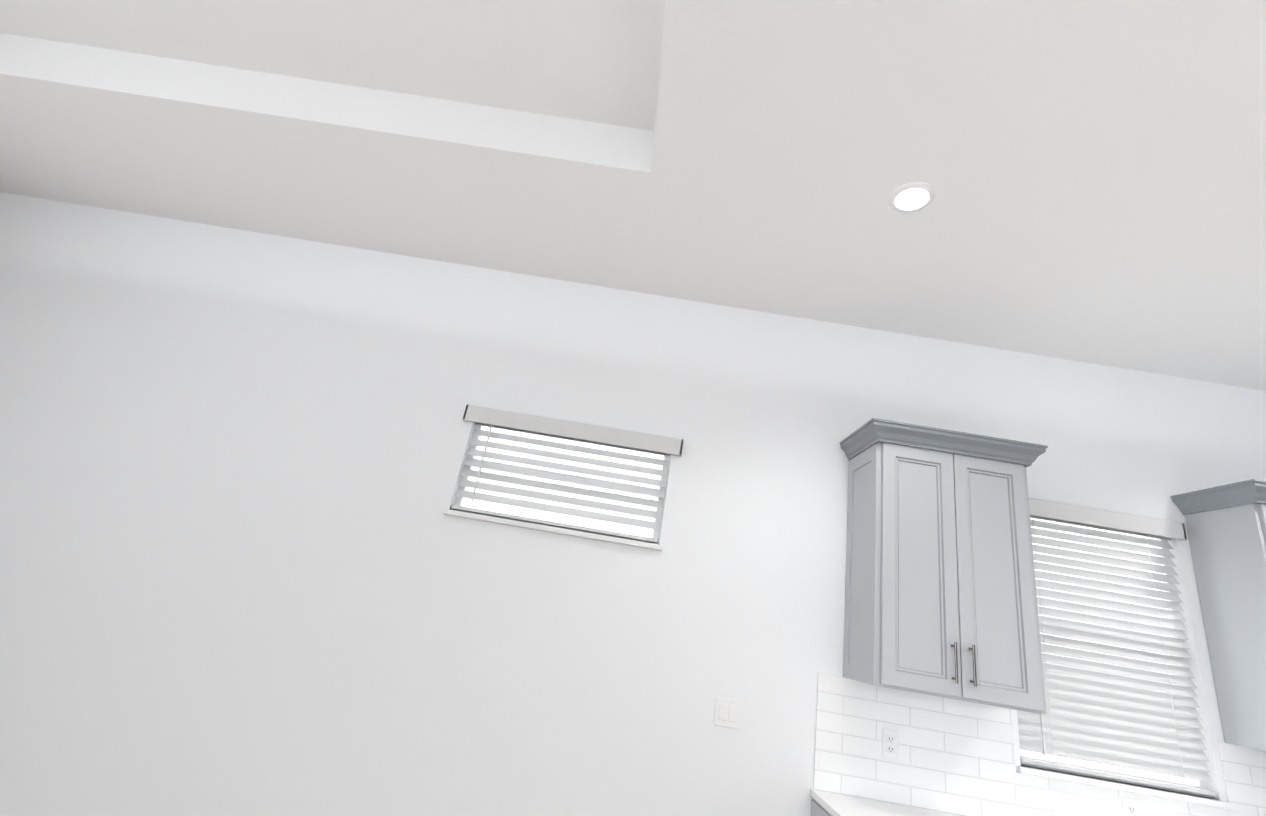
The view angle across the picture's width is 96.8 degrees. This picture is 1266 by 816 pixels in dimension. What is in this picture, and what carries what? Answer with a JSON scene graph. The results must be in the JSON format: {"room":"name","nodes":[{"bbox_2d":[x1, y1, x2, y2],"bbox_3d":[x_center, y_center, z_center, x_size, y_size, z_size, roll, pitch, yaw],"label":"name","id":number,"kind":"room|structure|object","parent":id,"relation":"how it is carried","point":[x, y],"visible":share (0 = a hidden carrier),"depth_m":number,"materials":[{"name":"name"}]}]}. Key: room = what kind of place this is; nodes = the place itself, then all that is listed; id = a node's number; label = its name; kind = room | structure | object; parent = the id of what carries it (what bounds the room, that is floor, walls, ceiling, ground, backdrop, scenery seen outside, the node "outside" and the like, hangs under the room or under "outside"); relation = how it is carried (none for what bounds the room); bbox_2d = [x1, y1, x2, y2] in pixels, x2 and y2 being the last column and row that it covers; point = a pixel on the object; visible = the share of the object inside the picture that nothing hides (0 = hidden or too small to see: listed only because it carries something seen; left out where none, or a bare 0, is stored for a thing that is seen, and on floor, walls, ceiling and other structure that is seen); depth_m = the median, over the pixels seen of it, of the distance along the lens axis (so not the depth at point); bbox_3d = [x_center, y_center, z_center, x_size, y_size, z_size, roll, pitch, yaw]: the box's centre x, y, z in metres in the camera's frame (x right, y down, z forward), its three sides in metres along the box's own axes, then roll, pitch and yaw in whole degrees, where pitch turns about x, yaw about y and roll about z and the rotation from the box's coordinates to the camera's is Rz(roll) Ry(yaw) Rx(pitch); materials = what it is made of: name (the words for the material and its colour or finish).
{"room":"kitchen","nodes":[
{"label":"kitchen","id":0,"kind":"room"},
{"bbox_2d":[0,192,1265,815],"bbox_3d":[-0.117,0.879,2.776,8.500,3.250,0.150,9,-20,1],"label":"wall","id":1,"kind":"structure","parent":0,"point":[248,566],"depth_m":2.78,"materials":[{"name":"white paint"}]},
{"bbox_2d":[442,425,670,550],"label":"window","id":2,"kind":"structure","parent":1,"relation":"in","point":[458,501],"depth_m":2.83,"materials":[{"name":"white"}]},
{"bbox_2d":[452,404,683,542],"bbox_3d":[-0.350,0.336,2.895,1.160,0.540,0.076,9,-20,1],"label":"window blind","id":3,"kind":"object","parent":2,"relation":"attached to","point":[575,431],"visible":0.88,"depth_m":2.92,"materials":[{"name":"white plastic"}]},
{"bbox_2d":[714,697,740,728],"bbox_3d":[0.426,1.372,2.532,0.115,0.115,0.010,9,-20,1],"label":"double light switch","id":4,"kind":"object","parent":1,"relation":"attached to","point":[727,712],"visible":1,"depth_m":2.53,"materials":[{"name":"white plastic"}]},
{"bbox_2d":[838,418,1046,714],"bbox_3d":[1.411,0.714,2.621,0.701,1.133,0.350,9,-20,1],"label":"upper cabinet","id":5,"kind":"object","parent":1,"relation":"attached to","point":[930,690],"depth_m":2.47,"materials":[{"name":"grey paint"}]},
{"bbox_2d":[813,672,1265,815],"bbox_3d":[1.896,1.612,2.496,2.179,0.463,0.009,9,-20,1],"label":"backsplash","id":6,"kind":"structure","parent":1,"relation":"attached to","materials":[{"name":"tile"}]},
{"bbox_2d":[882,728,898,759],"bbox_3d":[1.145,1.495,2.502,0.070,0.115,0.009,9,-20,1],"label":"outlet","id":7,"kind":"object","parent":6,"relation":"attached to","point":[890,736],"depth_m":2.50,"materials":[{"name":"white plastic"}]},
{"bbox_2d":[1121,797,1141,815],"bbox_3d":[2.164,1.764,2.441,0.070,0.115,0.009,9,-20,1],"label":"outlet","id":8,"kind":"object","parent":6,"relation":"attached to","point":[1130,806],"depth_m":2.45,"materials":[{"name":"white plastic"}]},
{"bbox_2d":[1016,498,1231,809],"bbox_3d":[2.256,1.118,2.753,1.480,1.820,0.170,9,-20,1],"label":"kitchen window","id":9,"kind":"structure","parent":1,"relation":"in","point":[1122,705],"depth_m":2.69,"materials":[{"name":"white plastic"}]},
{"bbox_2d":[1174,479,1265,753],"bbox_3d":[2.946,0.963,2.585,0.315,1.133,0.350,9,-20,1],"label":"upper cabinet","id":10,"kind":"object","parent":1,"relation":"attached to","point":[1226,525],"depth_m":2.61,"materials":[{"name":"grey paint"}]},
{"bbox_2d":[0,0,1265,390],"bbox_3d":[0.348,-2.635,-1.764,8.500,0.325,11.100,9,-20,1],"label":"ceiling","id":11,"kind":"structure","parent":0,"point":[1092,172],"depth_m":2.39,"materials":[{"name":"white paint"}]},
{"bbox_2d":[889,182,935,212],"bbox_3d":[1.123,-0.844,2.266,0.170,0.010,0.170,9,-20,1],"label":"recessed light","id":12,"kind":"object","parent":11,"relation":"in","point":[912,197],"visible":1,"depth_m":2.26,"materials":[{"name":"white"}]},
{"bbox_3d":[-0.199,0.575,-2.940,8.500,0.100,11.100,9,-20,1],"label":"floor","id":13,"kind":"structure","parent":0,"visible":0},
{"bbox_2d":[811,798,829,815],"bbox_3d":[1.265,2.084,1.973,1.110,0.905,0.630,9,-20,1],"label":"base cabinet","id":14,"kind":"object","parent":13,"relation":"on","point":[816,810],"depth_m":2.36,"materials":[{"name":"grey paint"}]},
{"bbox_2d":[810,786,973,815],"bbox_3d":[1.862,1.730,2.108,2.192,0.029,0.655,9,-20,1],"label":"countertop","id":15,"kind":"structure","parent":14,"relation":"on","point":[835,804],"depth_m":2.34,"materials":[{"name":"white stone"}]}
]}

